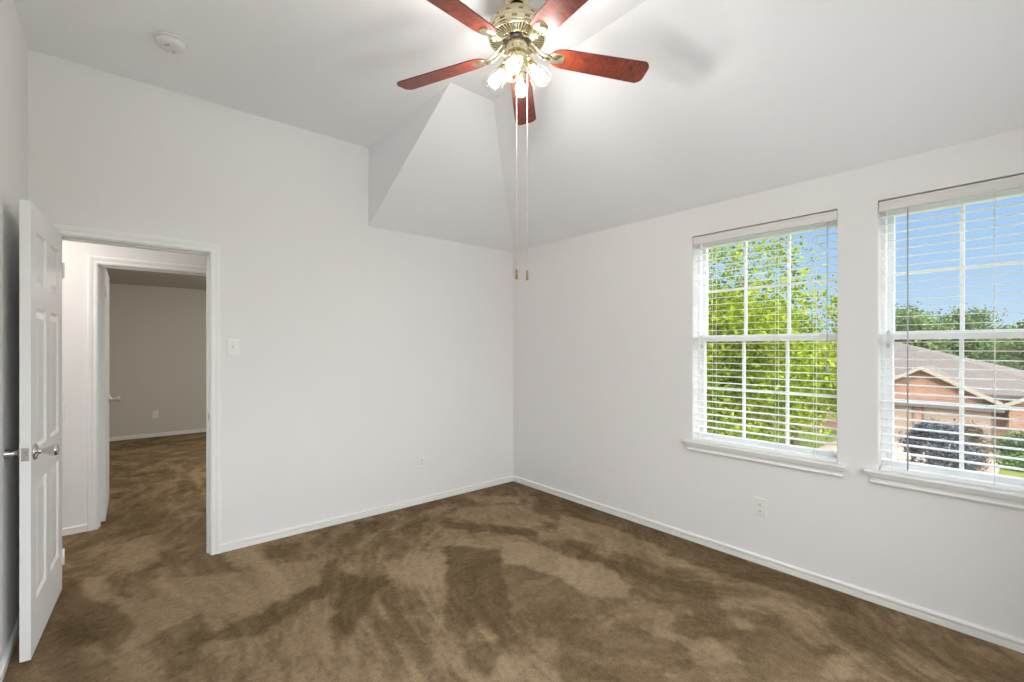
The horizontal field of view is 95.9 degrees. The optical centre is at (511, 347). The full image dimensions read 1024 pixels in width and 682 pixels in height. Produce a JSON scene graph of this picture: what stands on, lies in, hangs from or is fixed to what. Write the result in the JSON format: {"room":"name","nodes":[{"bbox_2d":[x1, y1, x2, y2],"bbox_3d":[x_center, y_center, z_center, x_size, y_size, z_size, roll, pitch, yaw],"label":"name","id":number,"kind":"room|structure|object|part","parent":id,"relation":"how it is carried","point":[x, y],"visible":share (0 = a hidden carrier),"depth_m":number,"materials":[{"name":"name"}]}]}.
{"room":"empty bedroom","nodes":[
{"label":"empty bedroom","id":0,"kind":"room"},
{"bbox_2d":[0,0,27,662],"bbox_3d":[-1.358,-0.141,0.914,0.120,3.069,4.220,0,0,-40],"label":"wall","id":1,"kind":"structure","parent":0,"point":[13,46],"depth_m":2.14,"materials":[{"name":"white paint"}]},
{"bbox_2d":[0,615,18,681],"bbox_3d":[-1.345,1.365,1.004,0.016,0.057,4.100,0,0,-40],"label":"baseboard","id":2,"kind":"structure","parent":1,"relation":"attached to","point":[8,652],"depth_m":2.06,"materials":[{"name":"white wood"}]},
{"bbox_2d":[62,240,205,527],"bbox_3d":[-2.864,0.044,3.911,3.800,2.700,0.115,0,0,-40],"label":"wall","id":3,"kind":"structure","parent":0,"point":[74,254],"depth_m":3.48,"materials":[{"name":"white paint"}]},
{"bbox_2d":[62,524,86,535],"bbox_3d":[-2.821,1.365,3.861,3.600,0.057,0.016,0,0,-40],"label":"baseboard","id":4,"kind":"structure","parent":3,"relation":"attached to","point":[70,530],"depth_m":3.46,"materials":[{"name":"white wood"}]},
{"bbox_2d":[101,268,120,521],"bbox_3d":[-3.474,0.364,3.951,0.197,2.020,0.772,0,0,-40],"label":"door","id":5,"kind":"structure","parent":3,"relation":"in","point":[106,398],"depth_m":3.67,"materials":[{"name":"white wood"}]},
{"bbox_3d":[-3.634,0.469,4.228,0.082,0.074,0.074,0,0,-40],"label":"knob","id":6,"kind":"part","parent":5,"relation":"part of","materials":[{"name":"silver metal"}]},
{"bbox_2d":[87,255,205,530],"bbox_3d":[-2.934,0.344,3.852,0.888,2.099,0.151,0,0,-40],"label":"door frame","id":7,"kind":"structure","parent":3,"relation":"attached to","point":[94,263],"depth_m":3.54,"materials":[{"name":"white wood"}]},
{"bbox_2d":[106,268,205,289],"bbox_3d":[-4.282,-1.016,5.576,3.800,0.100,4.299,0,0,-40],"label":"ceiling","id":8,"kind":"structure","parent":0,"point":[116,276],"depth_m":6.53,"materials":[{"name":"grey paint"}]},
{"bbox_2d":[109,283,205,436],"bbox_3d":[-4.314,0.044,5.614,3.800,2.700,4.359,0,0,-40],"label":"wall","id":9,"kind":"structure","parent":0,"point":[157,335],"depth_m":7.25,"materials":[{"name":"grey paint"}]},
{"bbox_2d":[152,411,157,417],"bbox_3d":[-5.595,1.045,7.249,0.072,0.117,0.008,0,0,-40],"label":"wall outlet","id":10,"kind":"object","parent":9,"relation":"attached to","point":[154,413],"visible":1,"depth_m":7.25,"materials":[{"name":"white plastic"}]},
{"bbox_2d":[109,428,205,440],"bbox_3d":[-5.657,1.365,7.191,3.600,0.057,0.016,0,0,-40],"label":"baseboard","id":11,"kind":"structure","parent":9,"relation":"attached to","point":[204,429],"depth_m":7.25,"materials":[{"name":"white wood"}]},
{"bbox_2d":[28,49,512,543],"bbox_3d":[-1.360,-0.141,3.759,3.807,3.069,0.115,0,0,-40],"label":"wall","id":12,"kind":"structure","parent":0,"point":[365,351],"depth_m":3.48,"materials":[{"name":"white paint"}]},
{"bbox_2d":[4,199,64,662],"bbox_3d":[-2.378,0.363,2.317,0.197,2.025,0.769,0,0,-40],"label":"door","id":13,"kind":"structure","parent":12,"relation":"in","point":[41,266],"depth_m":2.16,"materials":[{"name":"white wood"}]},
{"bbox_3d":[-2.219,0.469,2.043,0.083,0.074,0.074,0,0,-40],"label":"knob","id":14,"kind":"part","parent":13,"relation":"part of","materials":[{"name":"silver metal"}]},
{"bbox_3d":[-2.135,0.469,2.025,0.025,0.058,0.009,0,0,-37],"label":"latch plate","id":15,"kind":"part","parent":13,"relation":"part of","materials":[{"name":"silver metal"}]},
{"bbox_3d":[-2.131,0.469,2.114,0.083,0.074,0.074,0,0,-40],"label":"knob","id":16,"kind":"part","parent":13,"relation":"part of","materials":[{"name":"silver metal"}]},
{"bbox_2d":[52,223,220,554],"bbox_3d":[-2.359,0.344,2.908,0.885,2.099,0.151,0,0,-40],"label":"door frame","id":17,"kind":"structure","parent":12,"relation":"attached to","point":[212,251],"depth_m":3.12,"materials":[{"name":"white wood"}]},
{"bbox_2d":[227,339,238,355],"bbox_3d":[-1.924,-0.006,3.191,0.072,0.117,0.019,0,0,-40],"label":"light switch","id":18,"kind":"object","parent":12,"relation":"attached to","point":[232,344],"visible":1,"depth_m":3.19,"materials":[{"name":"white plastic"}]},
{"bbox_2d":[221,475,512,552],"bbox_3d":[-0.981,1.365,3.996,2.624,0.057,0.016,0,0,-40],"label":"baseboard","id":19,"kind":"structure","parent":12,"relation":"attached to","point":[266,537],"depth_m":3.73,"materials":[{"name":"white wood"}]},
{"bbox_2d":[418,454,424,468],"bbox_3d":[-0.810,1.020,4.146,0.072,0.117,0.008,0,0,-40],"label":"wall outlet","id":20,"kind":"object","parent":12,"relation":"attached to","point":[421,458],"visible":1,"depth_m":4.14,"materials":[{"name":"white plastic"}]},
{"bbox_2d":[2,432,1023,681],"bbox_3d":[-2.181,1.394,3.881,4.600,0.001,9.565,0,0,-40],"label":"floor","id":21,"kind":"structure","parent":0,"point":[512,581],"depth_m":2.49,"materials":[{"name":"brown carpet"}]},
{"bbox_2d":[13,0,1023,251],"bbox_3d":[-0.004,-1.331,2.145,3.537,0.649,4.100,0,0,-40],"label":"ceiling","id":22,"kind":"structure","parent":0,"point":[734,98],"depth_m":2.56,"materials":[{"name":"white paint"}]},
{"bbox_2d":[153,31,187,53],"bbox_3d":[-1.837,-1.633,2.489,0.152,0.044,0.152,0,0,-40],"label":"smoke detector","id":23,"kind":"object","parent":22,"relation":"attached to","point":[169,42],"visible":1,"depth_m":2.46,"materials":[{"name":"white plastic"}]},
{"bbox_2d":[397,0,648,279],"bbox_3d":[0.016,-0.988,2.138,1.260,1.334,1.266,0,0,-40],"label":"ceiling fan","id":24,"kind":"object","parent":22,"relation":"hanging from","point":[516,31],"visible":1,"depth_m":2.18,"materials":[{"name":"red wood"}]},
{"bbox_3d":[-0.355,-1.383,2.341,0.497,0.044,0.129,0,0,23],"label":"blade","id":25,"kind":"part","parent":24,"relation":"part of","materials":[{"name":"brown wood"}]},
{"bbox_3d":[-0.252,-1.383,1.866,0.129,0.044,0.497,0,0,41],"label":"blade","id":26,"kind":"part","parent":24,"relation":"part of","materials":[{"name":"brown wood"}]},
{"bbox_3d":[-0.080,-1.276,2.196,0.056,0.074,0.062,0,0,-40],"label":"bulb","id":27,"kind":"part","parent":24,"relation":"part of","materials":[{"name":"white glass"}]},
{"bbox_2d":[497,63,507,75],"bbox_3d":[-0.047,-1.319,2.190,0.052,0.051,0.053,0,0,-40],"label":"socket","id":28,"kind":"object","parent":24,"relation":"attached to","point":[502,70],"depth_m":2.18,"materials":[{"name":"gold metal"}]},
{"bbox_3d":[0.003,-1.276,2.073,0.062,0.074,0.056,0,0,-40],"label":"bulb","id":29,"kind":"part","parent":24,"relation":"part of","materials":[{"name":"white glass"}]},
{"bbox_2d":[508,53,518,62],"bbox_3d":[0.009,-1.319,2.105,0.053,0.051,0.052,0,0,-40],"label":"socket","id":30,"kind":"object","parent":24,"relation":"attached to","point":[514,56],"depth_m":2.09,"materials":[{"name":"metal"}]},
{"bbox_3d":[0.022,-0.869,2.215,0.003,0.991,0.002,0,0,-25],"label":"pull chain","id":31,"kind":"part","parent":24,"relation":"part of","materials":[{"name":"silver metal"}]},
{"bbox_2d":[489,6,544,56],"bbox_3d":[0.023,-1.478,2.175,0.266,0.072,0.266,0,0,-40],"label":"motor","id":32,"kind":"object","parent":24,"relation":"attached to","point":[514,21],"depth_m":2.09,"materials":[{"name":"gold metal"}]},
{"bbox_2d":[515,71,524,79],"bbox_3d":[0.037,-1.319,2.245,0.053,0.051,0.052,0,0,-40],"label":"socket","id":33,"kind":"object","parent":24,"relation":"attached to","point":[520,76],"depth_m":2.23,"materials":[{"name":"gold metal"}]},
{"bbox_3d":[0.044,-1.276,2.278,0.062,0.074,0.056,0,0,-40],"label":"bulb","id":34,"kind":"part","parent":24,"relation":"part of","materials":[{"name":"white glass"}]},
{"bbox_3d":[0.064,-1.383,2.587,0.129,0.044,0.497,0,0,5],"label":"blade","id":35,"kind":"part","parent":24,"relation":"part of","materials":[{"name":"brown wood"}]},
{"bbox_3d":[0.072,-0.864,2.185,0.002,1.000,0.003,0,0,5],"label":"pull chain","id":36,"kind":"part","parent":24,"relation":"part of","materials":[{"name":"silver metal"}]},
{"bbox_2d":[526,60,536,72],"bbox_3d":[0.093,-1.319,2.161,0.052,0.051,0.053,0,0,-40],"label":"socket","id":37,"kind":"object","parent":24,"relation":"attached to","point":[531,66],"depth_m":2.15,"materials":[{"name":"gold metal"}]},
{"bbox_3d":[0.126,-1.276,2.155,0.056,0.074,0.062,0,0,-40],"label":"bulb","id":38,"kind":"part","parent":24,"relation":"part of","materials":[{"name":"white glass"}]},
{"bbox_3d":[0.232,-1.383,1.819,0.129,0.044,0.497,0,0,-31],"label":"blade","id":39,"kind":"part","parent":24,"relation":"part of","materials":[{"name":"brown wood"}]},
{"bbox_3d":[0.427,-1.383,2.264,0.497,0.044,0.129,0,0,-13],"label":"blade","id":40,"kind":"part","parent":24,"relation":"part of","materials":[{"name":"brown wood"}]},
{"bbox_2d":[513,128,1023,639],"bbox_3d":[1.438,-0.141,3.295,0.150,3.069,4.220,0,0,-40],"label":"wall","id":41,"kind":"structure","parent":0,"point":[605,325],"depth_m":3.13,"materials":[{"name":"white paint"}]},
{"bbox_2d":[754,497,765,516],"bbox_3d":[1.601,1.027,2.981,0.008,0.117,0.072,0,0,-40],"label":"wall outlet","id":42,"kind":"object","parent":41,"relation":"attached to","point":[759,503],"visible":1,"depth_m":2.98,"materials":[{"name":"white plastic"}]},
{"bbox_2d":[683,220,847,477],"bbox_3d":[1.631,-0.030,3.035,0.193,1.548,0.989,0,0,-40],"label":"window","id":43,"kind":"structure","parent":41,"relation":"in","point":[775,459],"depth_m":3.07,"materials":[{"name":"white plastic"}]},
{"bbox_3d":[1.675,-0.056,3.074,0.075,1.496,0.885,0,0,-40],"label":"frame","id":44,"kind":"part","parent":43,"relation":"part of","materials":[{"name":"white plastic"}]},
{"bbox_2d":[693,210,837,462],"bbox_3d":[1.617,-0.066,3.023,0.076,1.468,0.877,0,0,-40],"label":"window blind","id":45,"kind":"object","parent":43,"relation":"attached to","point":[829,216],"visible":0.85,"depth_m":2.93,"materials":[{"name":"white plastic"}]},
{"bbox_3d":[1.428,-0.051,3.260,0.056,1.406,0.002,0,0,-40],"label":"ladder cord","id":46,"kind":"part","parent":45,"relation":"part of","materials":[{"name":"white fabric"}]},
{"bbox_3d":[1.624,0.658,3.030,0.052,0.020,0.873,0,0,-40],"label":"rail","id":47,"kind":"part","parent":45,"relation":"part of","materials":[{"name":"white plastic"}]},
{"bbox_3d":[1.692,-0.051,2.950,0.056,1.406,0.002,0,0,-40],"label":"ladder cord","id":48,"kind":"part","parent":45,"relation":"part of","materials":[{"name":"white fabric"}]},
{"bbox_3d":[1.829,-0.051,2.790,0.056,1.406,0.002,0,0,-40],"label":"ladder cord","id":49,"kind":"part","parent":45,"relation":"part of","materials":[{"name":"white fabric"}]},
{"bbox_3d":[1.848,-0.325,2.708,0.004,0.838,0.007,0,0,-40],"label":"lift cord","id":50,"kind":"part","parent":45,"relation":"part of","materials":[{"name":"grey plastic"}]},
{"bbox_3d":[1.602,0.707,3.011,0.119,0.075,0.989,0,0,-40],"label":"sill","id":51,"kind":"part","parent":43,"relation":"part of","materials":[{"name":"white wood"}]},
{"bbox_3d":[1.667,0.282,3.057,0.026,0.744,0.856,0,0,-40],"label":"sash","id":52,"kind":"part","parent":43,"relation":"part of","materials":[{"name":"white plastic"}]},
{"bbox_3d":[1.688,-0.408,3.075,0.026,0.724,0.856,0,0,-40],"label":"sash","id":53,"kind":"part","parent":43,"relation":"part of","materials":[{"name":"white plastic"}]},
{"bbox_2d":[513,475,1023,652],"bbox_3d":[1.336,1.365,3.287,0.016,0.057,4.100,0,0,-40],"label":"baseboard","id":54,"kind":"structure","parent":41,"relation":"attached to","point":[971,629],"depth_m":2.73,"materials":[{"name":"white wood"}]},
{"bbox_2d":[864,187,1023,509],"bbox_3d":[2.324,-0.030,2.221,0.193,1.548,0.989,0,0,-40],"label":"window","id":55,"kind":"structure","parent":41,"relation":"in","point":[981,494],"depth_m":2.38,"materials":[{"name":"white plastic"}]},
{"bbox_3d":[2.369,-0.056,2.259,0.075,1.496,0.885,0,0,-40],"label":"frame","id":56,"kind":"part","parent":55,"relation":"part of","materials":[{"name":"white plastic"}]},
{"bbox_3d":[2.296,0.707,2.197,0.119,0.075,0.989,0,0,-40],"label":"sill","id":57,"kind":"part","parent":55,"relation":"part of","materials":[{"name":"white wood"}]},
{"bbox_2d":[879,174,1023,492],"bbox_3d":[2.310,-0.066,2.208,0.078,1.468,0.877,0,0,-40],"label":"window blind","id":58,"kind":"object","parent":55,"relation":"attached to","point":[1014,182],"visible":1,"depth_m":2.31,"materials":[{"name":"white plastic"}]},
{"bbox_3d":[2.318,0.658,2.215,0.052,0.020,0.873,0,0,-40],"label":"rail","id":59,"kind":"part","parent":58,"relation":"part of","materials":[{"name":"white plastic"}]},
{"bbox_3d":[2.316,-0.051,2.217,0.056,1.406,0.002,0,0,-40],"label":"ladder cord","id":60,"kind":"part","parent":58,"relation":"part of","materials":[{"name":"white fabric"}]},
{"bbox_3d":[2.361,0.282,2.242,0.026,0.744,0.856,0,0,-40],"label":"sash","id":61,"kind":"part","parent":55,"relation":"part of","materials":[{"name":"white plastic"}]},
{"bbox_3d":[2.382,-0.408,2.260,0.026,0.724,0.856,0,0,-40],"label":"sash","id":62,"kind":"part","parent":55,"relation":"part of","materials":[{"name":"white plastic"}]},
{"label":"outside","id":63,"kind":"structure","parent":0,"visible":0},
{"bbox_2d":[818,440,1003,473],"bbox_3d":[15.158,4.434,18.146,10.300,0.120,5.400,0,0,-40],"label":"pavement","id":64,"kind":"structure","parent":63,"point":[989,469],"depth_m":18.44,"materials":[{"name":"concrete"}]},
{"bbox_2d":[896,416,987,470],"bbox_3d":[14.021,3.481,15.110,2.269,2.470,2.208,0,0,-38],"label":"rounded shrub","id":65,"kind":"object","parent":64,"relation":"on","point":[926,425],"visible":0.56,"depth_m":14.73,"materials":[{"name":"grey plant"}]},
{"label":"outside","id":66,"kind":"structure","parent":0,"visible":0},
{"bbox_2d":[706,421,1023,477],"bbox_3d":[9.319,4.394,32.482,230.000,0.001,210.000,0,0,-40],"label":"lawn","id":67,"kind":"structure","parent":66,"point":[1002,471],"depth_m":22.17,"materials":[{"name":"green plant"}]},
{"bbox_2d":[706,378,739,431],"bbox_3d":[8.141,1.855,20.168,4.720,5.291,5.177,0,0,6],"label":"tree","id":68,"kind":"object","parent":67,"relation":"on","point":[715,378],"visible":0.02,"depth_m":19.42,"materials":[{"name":"green plant"}]},
{"bbox_2d":[706,234,837,444],"bbox_3d":[4.331,0.919,9.361,4.912,7.155,4.644,0,0,-20],"label":"street tree","id":69,"kind":"object","parent":67,"relation":"on","point":[765,325],"visible":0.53,"depth_m":8.48,"materials":[{"name":"green plant"}]},
{"bbox_2d":[758,328,836,445],"bbox_3d":[12.763,1.701,20.782,3.997,5.600,3.850,0,0,-9],"label":"tree","id":70,"kind":"object","parent":67,"relation":"on","point":[793,442],"visible":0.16,"depth_m":20.00,"materials":[{"name":"green plant"}]},
{"bbox_2d":[776,308,825,342],"bbox_3d":[35.166,-0.240,58.969,8.225,9.477,8.228,0,0,44],"label":"tree","id":71,"kind":"object","parent":67,"relation":"on","point":[810,330],"visible":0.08,"depth_m":56.88,"materials":[{"name":"green plant"}]},
{"bbox_2d":[798,289,837,422],"bbox_3d":[7.502,1.504,10.527,1.811,5.983,1.831,0,0,-40],"label":"tree","id":72,"kind":"object","parent":67,"relation":"on","point":[833,299],"visible":0.19,"depth_m":10.54,"materials":[{"name":"green plant"}]},
{"bbox_2d":[734,341,1023,450],"bbox_3d":[20.425,1.969,27.230,10.900,4.850,17.600,0,0,-40],"label":"brick house","id":73,"kind":"structure","parent":67,"relation":"on","point":[980,374],"depth_m":21.04,"materials":[{"name":"brick"}]},
{"bbox_3d":[18.034,3.519,22.218,0.040,1.750,1.970,0,0,-40],"label":"door trim","id":74,"kind":"part","parent":73,"relation":"part of","materials":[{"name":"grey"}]},
{"bbox_3d":[19.597,3.519,20.384,0.040,1.750,2.290,0,0,-40],"label":"door trim","id":75,"kind":"part","parent":73,"relation":"part of","materials":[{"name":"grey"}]},
{"bbox_2d":[895,301,939,346],"bbox_3d":[51.764,-0.802,60.757,9.399,10.599,8.192,0,0,-40],"label":"tree","id":76,"kind":"object","parent":67,"relation":"on","point":[901,310],"visible":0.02,"depth_m":59.77,"materials":[{"name":"green plant"}]},
{"bbox_2d":[894,303,965,355],"bbox_3d":[34.764,0.220,41.220,8.316,8.560,7.536,0,0,44],"label":"tree","id":77,"kind":"object","parent":67,"relation":"on","point":[901,322],"visible":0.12,"depth_m":39.55,"materials":[{"name":"green plant"}]},
{"bbox_2d":[921,305,1012,361],"bbox_3d":[47.338,-0.078,48.388,8.348,9.154,8.142,0,0,7],"label":"tree","id":78,"kind":"object","parent":67,"relation":"on","point":[969,347],"visible":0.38,"depth_m":46.93,"materials":[{"name":"green plant"}]},
{"bbox_2d":[956,420,992,471],"bbox_3d":[16.603,3.600,16.769,1.429,2.021,1.420,0,0,-40],"label":"shrub","id":79,"kind":"object","parent":67,"relation":"on","point":[975,430],"visible":0.27,"depth_m":16.48,"materials":[{"name":"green plant"}]},
{"bbox_2d":[966,323,1023,369],"bbox_3d":[33.916,1.299,30.915,5.496,6.402,5.269,0,0,-43],"label":"tree","id":80,"kind":"object","parent":67,"relation":"on","point":[1020,345],"visible":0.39,"depth_m":30.66,"materials":[{"name":"green plant"}]},
{"bbox_2d":[981,319,1023,367],"bbox_3d":[44.522,0.604,37.814,8.714,7.791,7.710,0,0,-23],"label":"tree","id":81,"kind":"object","parent":67,"relation":"on","point":[1017,323],"visible":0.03,"depth_m":38.55,"materials":[{"name":"green plant"}]},
{"bbox_2d":[986,427,1023,455],"bbox_3d":[19.774,3.935,17.532,1.820,1.821,2.534,0,0,-40],"label":"clipped hedge","id":82,"kind":"object","parent":67,"relation":"on","point":[1002,442],"visible":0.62,"depth_m":17.87,"materials":[{"name":"green plant"}]},
{"bbox_2d":[993,451,1023,471],"bbox_3d":[18.501,4.223,16.487,1.707,0.979,1.725,0,0,11],"label":"bush","id":83,"kind":"object","parent":67,"relation":"on","point":[1005,462],"visible":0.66,"depth_m":16.68,"materials":[{"name":"green plant"}]}
]}

